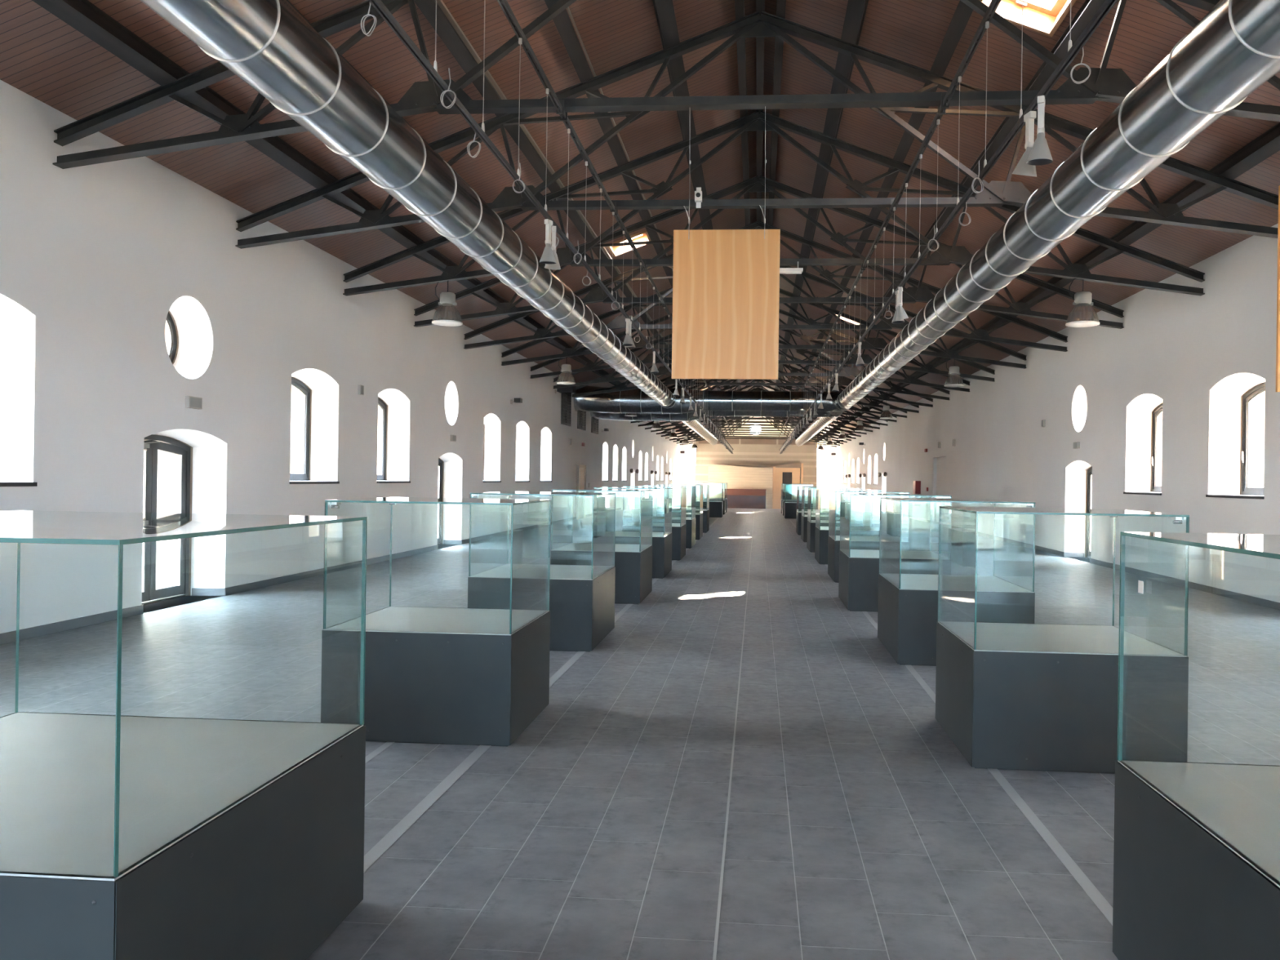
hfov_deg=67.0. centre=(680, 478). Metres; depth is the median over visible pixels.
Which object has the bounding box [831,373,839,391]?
track spotlight
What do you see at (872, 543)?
display case
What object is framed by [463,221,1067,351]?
roof truss
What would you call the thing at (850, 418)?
roof truss
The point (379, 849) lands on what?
floor strip
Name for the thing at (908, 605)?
display case
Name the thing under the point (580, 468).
door
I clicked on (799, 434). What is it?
roof truss
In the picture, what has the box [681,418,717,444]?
ventilation duct
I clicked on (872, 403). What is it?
roof truss
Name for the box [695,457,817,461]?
wall band
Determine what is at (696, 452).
wall band
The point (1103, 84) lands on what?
roof truss
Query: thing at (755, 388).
roof truss
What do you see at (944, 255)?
roof truss
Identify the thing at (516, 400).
floodlight
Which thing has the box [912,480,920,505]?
upper cabinet
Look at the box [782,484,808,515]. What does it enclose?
display case
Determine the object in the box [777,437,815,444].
wall panel
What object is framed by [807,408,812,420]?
track spotlight
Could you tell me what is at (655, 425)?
pendant lamp
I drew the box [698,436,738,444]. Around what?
wall panel
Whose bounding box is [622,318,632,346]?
track spotlight
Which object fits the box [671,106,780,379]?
panel
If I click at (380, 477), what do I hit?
window
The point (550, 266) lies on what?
track spotlight
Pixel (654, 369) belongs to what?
track spotlight
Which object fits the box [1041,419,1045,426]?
sensor box
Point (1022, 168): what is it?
track spotlight
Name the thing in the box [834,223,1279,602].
wall
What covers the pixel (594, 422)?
air vent
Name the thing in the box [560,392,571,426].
air vent
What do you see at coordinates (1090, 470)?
door
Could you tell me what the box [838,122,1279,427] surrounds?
purlin
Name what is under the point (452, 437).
emergency light
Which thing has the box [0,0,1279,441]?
framing
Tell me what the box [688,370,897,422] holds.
roof truss
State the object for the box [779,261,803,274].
tube light
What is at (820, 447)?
pendant lamp
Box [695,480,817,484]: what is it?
wall band
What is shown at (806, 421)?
track spotlight
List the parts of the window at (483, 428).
sill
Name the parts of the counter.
panel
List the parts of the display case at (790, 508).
panel, glass pane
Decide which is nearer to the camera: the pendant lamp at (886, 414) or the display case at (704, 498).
the pendant lamp at (886, 414)
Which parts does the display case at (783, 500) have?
panel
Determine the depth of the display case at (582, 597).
9.02 m
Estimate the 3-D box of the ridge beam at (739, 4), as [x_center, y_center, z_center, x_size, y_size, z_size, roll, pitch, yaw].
[2.788,-5.934,37.654,0.110,0.175,99.500,1,0,5]
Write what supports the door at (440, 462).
in the wall at (95, 259)
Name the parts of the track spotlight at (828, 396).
lamp shade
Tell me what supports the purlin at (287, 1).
attached to the framing
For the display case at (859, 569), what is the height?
1.460 m
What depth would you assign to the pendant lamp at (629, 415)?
39.09 m
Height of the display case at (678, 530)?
1.460 m
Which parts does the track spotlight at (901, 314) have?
arm, lamp shade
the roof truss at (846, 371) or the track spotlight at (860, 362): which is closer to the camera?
the track spotlight at (860, 362)
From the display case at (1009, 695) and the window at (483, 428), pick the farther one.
the window at (483, 428)
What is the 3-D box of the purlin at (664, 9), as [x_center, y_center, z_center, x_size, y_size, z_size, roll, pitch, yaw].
[1.896,-5.610,37.725,0.264,0.274,99.500,1,0,5]
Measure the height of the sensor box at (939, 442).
0.236 m
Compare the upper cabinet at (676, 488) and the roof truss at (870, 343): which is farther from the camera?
the upper cabinet at (676, 488)
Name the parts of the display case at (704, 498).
glass pane, panel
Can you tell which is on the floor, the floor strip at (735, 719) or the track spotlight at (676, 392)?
the floor strip at (735, 719)
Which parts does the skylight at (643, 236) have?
sash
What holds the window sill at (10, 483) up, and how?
in the wall at (95, 259)
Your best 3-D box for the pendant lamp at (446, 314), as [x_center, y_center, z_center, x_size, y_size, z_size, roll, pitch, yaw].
[-3.870,-2.966,16.053,0.504,0.820,0.504,1,0,5]
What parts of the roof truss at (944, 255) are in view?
gusset plate, gusset plate, gusset plate, apex plate, gusset plate, gusset plate, gusset plate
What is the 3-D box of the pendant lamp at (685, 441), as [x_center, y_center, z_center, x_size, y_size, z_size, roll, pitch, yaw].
[0.379,-2.905,69.163,0.504,0.820,0.504,1,0,5]
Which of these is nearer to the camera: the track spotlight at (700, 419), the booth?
the track spotlight at (700, 419)
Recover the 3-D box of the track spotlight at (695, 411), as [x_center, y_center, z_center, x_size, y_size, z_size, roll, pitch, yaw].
[0.463,-2.097,29.382,0.151,0.390,0.149,1,0,-6]
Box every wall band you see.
[695,451,817,455]
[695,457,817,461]
[695,463,817,467]
[695,473,817,476]
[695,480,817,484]
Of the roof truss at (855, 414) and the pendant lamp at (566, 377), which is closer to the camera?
the pendant lamp at (566, 377)
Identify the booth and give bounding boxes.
[766,462,803,508]
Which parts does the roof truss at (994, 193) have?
gusset plate, gusset plate, gusset plate, apex plate, gusset plate, gusset plate, gusset plate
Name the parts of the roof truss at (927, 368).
gusset plate, gusset plate, gusset plate, gusset plate, gusset plate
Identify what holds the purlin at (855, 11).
attached to the framing
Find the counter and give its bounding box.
[725,488,766,508]
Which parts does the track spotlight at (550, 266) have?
lamp shade, arm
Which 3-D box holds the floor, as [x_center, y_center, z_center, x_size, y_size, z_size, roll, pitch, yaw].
[2.956,2.088,37.632,16.050,0.850,100.700,1,0,5]
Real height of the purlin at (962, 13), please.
0.263 m
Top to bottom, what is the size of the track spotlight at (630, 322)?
0.385 m
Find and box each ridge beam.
[734,0,755,388]
[755,0,764,387]
[760,0,786,389]
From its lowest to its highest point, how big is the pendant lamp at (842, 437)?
0.820 m
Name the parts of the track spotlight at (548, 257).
lamp shade, arm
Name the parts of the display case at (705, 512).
panel, glass lid, glass pane, panel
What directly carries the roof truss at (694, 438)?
attached to the wall at (95, 259)
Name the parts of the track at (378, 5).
cable coil, cable coil, cable coil, cable coil, cable coil, cable coil, cable coil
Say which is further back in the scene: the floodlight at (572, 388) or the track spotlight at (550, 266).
the floodlight at (572, 388)
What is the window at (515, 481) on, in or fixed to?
in the wall at (95, 259)
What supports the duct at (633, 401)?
attached to the wall at (95, 259)
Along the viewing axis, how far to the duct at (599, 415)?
40.46 m
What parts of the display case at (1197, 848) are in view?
panel, glass pane, glass lid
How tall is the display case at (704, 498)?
1.460 m
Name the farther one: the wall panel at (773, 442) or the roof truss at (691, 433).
the wall panel at (773, 442)
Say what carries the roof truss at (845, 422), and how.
attached to the wall at (95, 259)
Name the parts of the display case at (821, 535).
panel, glass pane, glass lid, panel, glass pane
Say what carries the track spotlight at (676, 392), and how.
hanging from the track at (378, 5)
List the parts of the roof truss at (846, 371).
gusset plate, gusset plate, gusset plate, gusset plate, gusset plate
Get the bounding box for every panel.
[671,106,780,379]
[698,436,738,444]
[740,437,776,444]
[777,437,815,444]
[1275,185,1279,391]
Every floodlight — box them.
[510,397,522,404]
[555,384,575,393]
[694,186,702,208]
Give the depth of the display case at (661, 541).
15.71 m
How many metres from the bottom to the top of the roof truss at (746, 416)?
2.971 m
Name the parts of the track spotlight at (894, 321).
arm, lamp shade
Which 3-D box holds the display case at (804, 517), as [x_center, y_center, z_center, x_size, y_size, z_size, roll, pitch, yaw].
[3.892,0.947,26.052,1.174,1.460,1.400,1,0,5]
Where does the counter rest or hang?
on the floor
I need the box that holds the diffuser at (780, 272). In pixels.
[779,271,801,274]
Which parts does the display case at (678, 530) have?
glass pane, panel, glass lid, glass pane, panel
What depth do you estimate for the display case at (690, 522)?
22.58 m
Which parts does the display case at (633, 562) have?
glass pane, panel, glass pane, glass lid, panel, glass pane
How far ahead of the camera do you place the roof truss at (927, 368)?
28.75 m
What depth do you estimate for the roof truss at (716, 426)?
65.42 m
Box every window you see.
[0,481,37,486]
[165,311,177,362]
[289,377,339,484]
[376,397,410,483]
[482,428,501,482]
[515,480,529,482]
[1123,404,1162,495]
[1205,382,1265,499]
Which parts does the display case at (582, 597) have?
glass pane, panel, glass pane, glass lid, glass pane, panel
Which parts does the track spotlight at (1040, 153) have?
lamp shade, arm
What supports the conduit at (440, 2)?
attached to the purlin at (445, 30)
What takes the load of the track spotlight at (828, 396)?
hanging from the track at (1073, 51)
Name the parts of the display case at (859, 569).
panel, glass pane, glass lid, panel, glass pane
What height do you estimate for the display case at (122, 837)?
1.460 m
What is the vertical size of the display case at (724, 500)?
1.460 m
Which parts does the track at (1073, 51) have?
cable coil, cable coil, cable coil, cable coil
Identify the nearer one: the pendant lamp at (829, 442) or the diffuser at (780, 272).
the diffuser at (780, 272)
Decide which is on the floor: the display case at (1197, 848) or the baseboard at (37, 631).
the display case at (1197, 848)
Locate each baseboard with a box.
[0,507,621,644]
[894,512,1279,610]
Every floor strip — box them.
[363,518,718,873]
[364,742,394,763]
[712,518,754,959]
[789,520,1112,925]
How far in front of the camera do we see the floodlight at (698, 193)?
12.23 m
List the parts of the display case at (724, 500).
panel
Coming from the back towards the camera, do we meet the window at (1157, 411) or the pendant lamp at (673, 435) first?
the pendant lamp at (673, 435)
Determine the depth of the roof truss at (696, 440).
82.00 m
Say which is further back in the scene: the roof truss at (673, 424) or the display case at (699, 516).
the roof truss at (673, 424)
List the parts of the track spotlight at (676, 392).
lamp shade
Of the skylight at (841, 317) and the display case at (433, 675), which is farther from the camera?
the skylight at (841, 317)
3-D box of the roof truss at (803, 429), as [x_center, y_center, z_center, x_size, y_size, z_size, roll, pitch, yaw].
[5.514,-4.396,68.754,13.979,2.971,0.140,1,0,5]
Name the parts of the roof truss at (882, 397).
gusset plate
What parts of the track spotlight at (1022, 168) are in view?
lamp shade, arm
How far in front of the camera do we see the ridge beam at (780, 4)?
14.41 m
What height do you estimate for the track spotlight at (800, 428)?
0.386 m
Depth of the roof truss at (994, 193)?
12.30 m
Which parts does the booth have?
dark doorway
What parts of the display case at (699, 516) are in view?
glass pane, panel, glass lid, panel, glass pane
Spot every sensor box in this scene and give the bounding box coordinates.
[357,384,364,395]
[937,441,941,448]
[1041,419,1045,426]
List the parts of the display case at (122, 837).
glass pane, panel, glass pane, glass lid, glass pane, glass pane, panel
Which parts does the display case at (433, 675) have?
panel, glass pane, panel, glass pane, glass lid, glass pane, panel, glass pane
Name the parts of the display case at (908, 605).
panel, glass pane, glass lid, panel, glass pane, glass pane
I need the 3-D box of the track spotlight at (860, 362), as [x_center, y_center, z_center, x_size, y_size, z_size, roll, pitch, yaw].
[2.975,-2.061,15.941,0.151,0.390,0.149,1,0,-9]
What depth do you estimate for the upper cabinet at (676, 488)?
81.94 m
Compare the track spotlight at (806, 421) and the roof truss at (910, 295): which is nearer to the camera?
the roof truss at (910, 295)
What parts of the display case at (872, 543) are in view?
panel, glass pane, glass lid, panel, glass pane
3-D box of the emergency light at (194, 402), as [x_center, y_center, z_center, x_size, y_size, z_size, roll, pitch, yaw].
[-5.980,-0.937,11.866,0.059,0.141,0.270,1,0,5]
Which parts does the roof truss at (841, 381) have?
gusset plate, gusset plate, gusset plate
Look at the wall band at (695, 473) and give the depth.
83.48 m
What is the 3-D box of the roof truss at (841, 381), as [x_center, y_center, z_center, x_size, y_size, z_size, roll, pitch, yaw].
[2.859,-4.435,35.560,13.979,2.971,0.140,1,0,5]
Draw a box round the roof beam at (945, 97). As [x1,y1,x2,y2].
[778,0,1000,436]
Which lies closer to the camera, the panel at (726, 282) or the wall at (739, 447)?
the panel at (726, 282)
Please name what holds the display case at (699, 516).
on the floor
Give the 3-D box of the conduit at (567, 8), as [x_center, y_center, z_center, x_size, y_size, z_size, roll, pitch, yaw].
[0.380,-5.207,31.075,0.018,0.030,58.000,1,0,5]
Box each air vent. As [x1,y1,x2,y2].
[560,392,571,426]
[577,411,586,431]
[591,417,598,434]
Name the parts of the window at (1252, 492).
sill, handle, frame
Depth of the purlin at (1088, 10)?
12.70 m
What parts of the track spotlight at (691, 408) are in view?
lamp shade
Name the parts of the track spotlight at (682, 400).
lamp shade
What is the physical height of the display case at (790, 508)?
1.460 m
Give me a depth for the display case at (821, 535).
18.83 m
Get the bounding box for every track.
[360,0,733,449]
[779,0,1117,449]
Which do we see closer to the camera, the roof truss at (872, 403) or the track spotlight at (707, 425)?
the track spotlight at (707, 425)
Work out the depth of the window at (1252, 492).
14.57 m
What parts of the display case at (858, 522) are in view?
panel, glass pane, glass lid, panel, glass pane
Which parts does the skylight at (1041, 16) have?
handle, sash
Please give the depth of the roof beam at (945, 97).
9.60 m
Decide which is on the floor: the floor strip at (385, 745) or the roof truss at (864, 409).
the floor strip at (385, 745)
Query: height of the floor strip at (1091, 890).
0.002 m
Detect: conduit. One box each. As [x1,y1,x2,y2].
[435,0,697,389]
[566,6,718,382]
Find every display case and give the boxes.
[0,510,367,959]
[320,497,551,746]
[467,491,615,651]
[550,488,653,604]
[593,486,672,578]
[622,485,686,560]
[642,484,696,548]
[656,484,702,539]
[668,484,709,533]
[694,482,723,517]
[699,482,725,515]
[702,482,727,512]
[780,483,805,513]
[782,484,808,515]
[784,484,813,519]
[795,485,838,535]
[800,486,848,542]
[806,487,862,552]
[814,488,880,564]
[827,490,909,582]
[838,493,951,612]
[877,497,1035,666]
[935,506,1189,773]
[1112,531,1279,959]
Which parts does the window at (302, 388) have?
frame, sill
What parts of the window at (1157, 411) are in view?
sill, frame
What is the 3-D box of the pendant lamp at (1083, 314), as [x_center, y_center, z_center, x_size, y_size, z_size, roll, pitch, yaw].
[6.357,-2.818,15.235,0.504,0.820,0.504,1,0,5]
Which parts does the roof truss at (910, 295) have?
gusset plate, gusset plate, apex plate, gusset plate, gusset plate, gusset plate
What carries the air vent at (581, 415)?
in the wall at (95, 259)
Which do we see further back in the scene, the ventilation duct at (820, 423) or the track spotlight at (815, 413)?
the ventilation duct at (820, 423)
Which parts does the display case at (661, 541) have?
glass pane, panel, glass lid, panel, glass pane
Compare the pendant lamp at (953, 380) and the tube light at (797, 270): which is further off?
the pendant lamp at (953, 380)
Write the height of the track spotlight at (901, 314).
0.392 m
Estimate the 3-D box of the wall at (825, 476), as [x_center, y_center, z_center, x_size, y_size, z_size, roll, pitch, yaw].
[6.996,-1.534,87.473,15.950,9.110,0.500,1,0,5]
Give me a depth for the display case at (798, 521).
28.72 m
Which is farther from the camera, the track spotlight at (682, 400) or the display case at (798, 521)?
the display case at (798, 521)
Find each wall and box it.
[0,80,681,633]
[680,416,835,508]
[695,436,817,509]
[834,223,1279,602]
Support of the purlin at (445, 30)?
attached to the framing
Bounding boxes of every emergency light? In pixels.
[185,395,202,408]
[449,435,456,441]
[1073,441,1079,448]
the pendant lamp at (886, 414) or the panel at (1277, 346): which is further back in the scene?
the pendant lamp at (886, 414)
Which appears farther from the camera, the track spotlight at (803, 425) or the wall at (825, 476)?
the wall at (825, 476)
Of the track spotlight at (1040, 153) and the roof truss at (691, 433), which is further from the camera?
the roof truss at (691, 433)
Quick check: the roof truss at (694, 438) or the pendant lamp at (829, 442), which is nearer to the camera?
the pendant lamp at (829, 442)
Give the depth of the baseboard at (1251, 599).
17.04 m
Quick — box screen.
[707,464,773,508]
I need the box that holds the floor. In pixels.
[0,506,1279,959]
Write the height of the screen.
3.780 m
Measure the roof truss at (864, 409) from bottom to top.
2.971 m
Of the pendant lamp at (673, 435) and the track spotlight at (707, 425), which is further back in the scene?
the pendant lamp at (673, 435)
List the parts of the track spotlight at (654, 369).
arm, lamp shade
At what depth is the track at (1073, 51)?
7.17 m
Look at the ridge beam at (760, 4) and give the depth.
14.50 m
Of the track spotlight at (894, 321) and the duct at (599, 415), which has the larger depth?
the duct at (599, 415)
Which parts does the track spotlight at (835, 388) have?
lamp shade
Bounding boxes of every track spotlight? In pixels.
[539,218,556,263]
[544,226,560,269]
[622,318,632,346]
[625,320,635,347]
[650,351,658,373]
[672,378,679,395]
[680,387,685,403]
[688,396,693,410]
[693,403,697,416]
[698,408,702,421]
[702,413,706,425]
[705,417,709,428]
[798,422,802,431]
[801,417,805,428]
[804,413,809,425]
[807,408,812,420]
[813,402,817,415]
[817,394,823,408]
[826,383,832,399]
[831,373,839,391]
[855,342,864,366]
[892,290,904,324]
[896,286,908,320]
[1012,111,1036,177]
[1026,95,1053,165]
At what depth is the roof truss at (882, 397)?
38.59 m
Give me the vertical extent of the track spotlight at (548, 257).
0.383 m
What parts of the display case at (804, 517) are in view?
panel, glass pane, panel, glass lid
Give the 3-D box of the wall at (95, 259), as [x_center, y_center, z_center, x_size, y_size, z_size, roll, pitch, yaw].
[-4.436,-0.384,38.226,1.050,6.480,99.500,1,0,5]
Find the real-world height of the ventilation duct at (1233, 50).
0.632 m
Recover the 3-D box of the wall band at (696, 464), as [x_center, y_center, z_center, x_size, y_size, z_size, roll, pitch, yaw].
[6.571,-1.145,83.804,10.540,0.160,0.020,1,0,5]
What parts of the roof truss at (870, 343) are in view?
gusset plate, gusset plate, gusset plate, gusset plate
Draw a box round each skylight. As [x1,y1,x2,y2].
[607,229,651,257]
[835,309,862,324]
[979,0,1075,36]
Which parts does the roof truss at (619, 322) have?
gusset plate, gusset plate, gusset plate, gusset plate, gusset plate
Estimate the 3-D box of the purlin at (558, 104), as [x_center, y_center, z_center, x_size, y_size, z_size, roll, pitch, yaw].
[1.268,-3.462,39.027,0.070,0.130,74.000,1,0,5]
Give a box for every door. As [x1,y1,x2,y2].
[142,434,191,604]
[437,457,442,544]
[575,464,586,519]
[1086,466,1092,558]
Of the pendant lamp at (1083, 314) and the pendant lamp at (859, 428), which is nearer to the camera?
the pendant lamp at (1083, 314)
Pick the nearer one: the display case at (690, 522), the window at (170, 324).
the window at (170, 324)
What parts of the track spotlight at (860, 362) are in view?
arm, lamp shade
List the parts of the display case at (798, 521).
panel, glass pane, glass lid, panel, glass pane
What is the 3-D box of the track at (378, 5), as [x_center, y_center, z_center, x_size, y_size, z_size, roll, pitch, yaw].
[1.199,-2.773,38.280,0.211,1.269,72.501,1,0,5]
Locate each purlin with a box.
[31,0,677,426]
[285,0,640,360]
[413,0,720,426]
[497,0,733,435]
[544,0,733,421]
[652,0,745,417]
[769,0,868,417]
[783,0,973,420]
[794,0,1105,426]
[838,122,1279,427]
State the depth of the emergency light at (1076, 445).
20.80 m
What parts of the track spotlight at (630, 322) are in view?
lamp shade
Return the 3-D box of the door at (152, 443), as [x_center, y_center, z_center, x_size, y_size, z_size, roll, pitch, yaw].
[-6.488,0.491,11.854,0.130,2.070,1.560,1,0,5]
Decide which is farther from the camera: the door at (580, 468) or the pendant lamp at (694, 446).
the pendant lamp at (694, 446)
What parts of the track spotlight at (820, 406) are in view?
lamp shade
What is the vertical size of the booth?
4.020 m
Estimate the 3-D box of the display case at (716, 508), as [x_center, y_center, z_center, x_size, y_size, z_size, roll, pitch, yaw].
[1.245,0.908,41.682,1.174,1.460,1.100,1,0,5]
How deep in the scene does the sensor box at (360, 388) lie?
16.79 m
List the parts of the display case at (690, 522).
glass lid, panel, panel, glass pane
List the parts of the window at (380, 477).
frame, sill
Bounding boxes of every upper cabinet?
[675,484,678,494]
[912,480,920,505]
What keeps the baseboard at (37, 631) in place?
attached to the wall at (95, 259)
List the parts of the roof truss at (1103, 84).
gusset plate, gusset plate, gusset plate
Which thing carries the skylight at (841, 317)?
attached to the framing
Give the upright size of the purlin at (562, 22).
0.263 m
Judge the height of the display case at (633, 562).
1.460 m
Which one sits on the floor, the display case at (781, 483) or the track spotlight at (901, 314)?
the display case at (781, 483)
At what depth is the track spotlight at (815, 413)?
28.34 m
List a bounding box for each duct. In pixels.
[140,0,675,408]
[573,386,850,413]
[590,410,843,421]
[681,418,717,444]
[795,415,839,445]
[836,0,1279,409]
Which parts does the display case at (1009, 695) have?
panel, glass pane, glass pane, glass lid, panel, glass pane, glass pane, panel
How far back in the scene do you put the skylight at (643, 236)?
21.43 m
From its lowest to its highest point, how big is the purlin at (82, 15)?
0.262 m
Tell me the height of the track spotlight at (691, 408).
0.388 m
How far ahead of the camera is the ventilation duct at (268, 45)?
8.06 m
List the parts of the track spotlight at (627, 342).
lamp shade, arm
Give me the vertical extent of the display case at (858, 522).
1.460 m
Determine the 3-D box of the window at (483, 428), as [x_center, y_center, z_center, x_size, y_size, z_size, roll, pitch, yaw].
[-5.175,-0.759,25.344,0.540,1.692,1.660,1,0,5]
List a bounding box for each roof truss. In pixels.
[52,0,1279,168]
[235,10,1278,248]
[342,111,1204,296]
[413,175,1124,328]
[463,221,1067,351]
[501,266,1026,368]
[530,288,995,382]
[553,308,969,391]
[572,329,950,399]
[609,339,933,407]
[630,377,888,426]
[638,379,879,429]
[644,382,872,431]
[650,387,866,435]
[656,416,861,436]
[660,351,919,413]
[661,416,856,439]
[665,416,851,440]
[666,364,906,417]
[669,416,847,442]
[672,416,843,444]
[676,416,839,445]
[680,416,836,447]
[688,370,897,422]
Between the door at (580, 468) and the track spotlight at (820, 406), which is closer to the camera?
the track spotlight at (820, 406)
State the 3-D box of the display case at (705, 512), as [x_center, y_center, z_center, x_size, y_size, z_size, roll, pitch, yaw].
[0.279,0.894,29.832,1.174,1.460,1.400,1,0,5]
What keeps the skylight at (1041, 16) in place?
attached to the framing
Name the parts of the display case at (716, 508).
glass pane, panel, glass pane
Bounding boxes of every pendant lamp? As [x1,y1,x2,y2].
[431,280,462,326]
[556,356,575,384]
[624,413,636,417]
[651,420,661,429]
[669,429,677,438]
[681,436,688,444]
[691,441,697,448]
[817,440,823,449]
[826,435,833,445]
[838,427,846,439]
[854,416,864,431]
[880,400,893,419]
[943,358,964,387]
[1065,278,1099,327]
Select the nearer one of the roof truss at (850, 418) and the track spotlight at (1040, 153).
the track spotlight at (1040, 153)
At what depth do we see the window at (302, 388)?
15.85 m
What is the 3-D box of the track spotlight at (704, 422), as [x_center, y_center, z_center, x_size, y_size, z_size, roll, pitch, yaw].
[0.862,-2.094,34.035,0.151,0.385,0.151,1,0,-24]

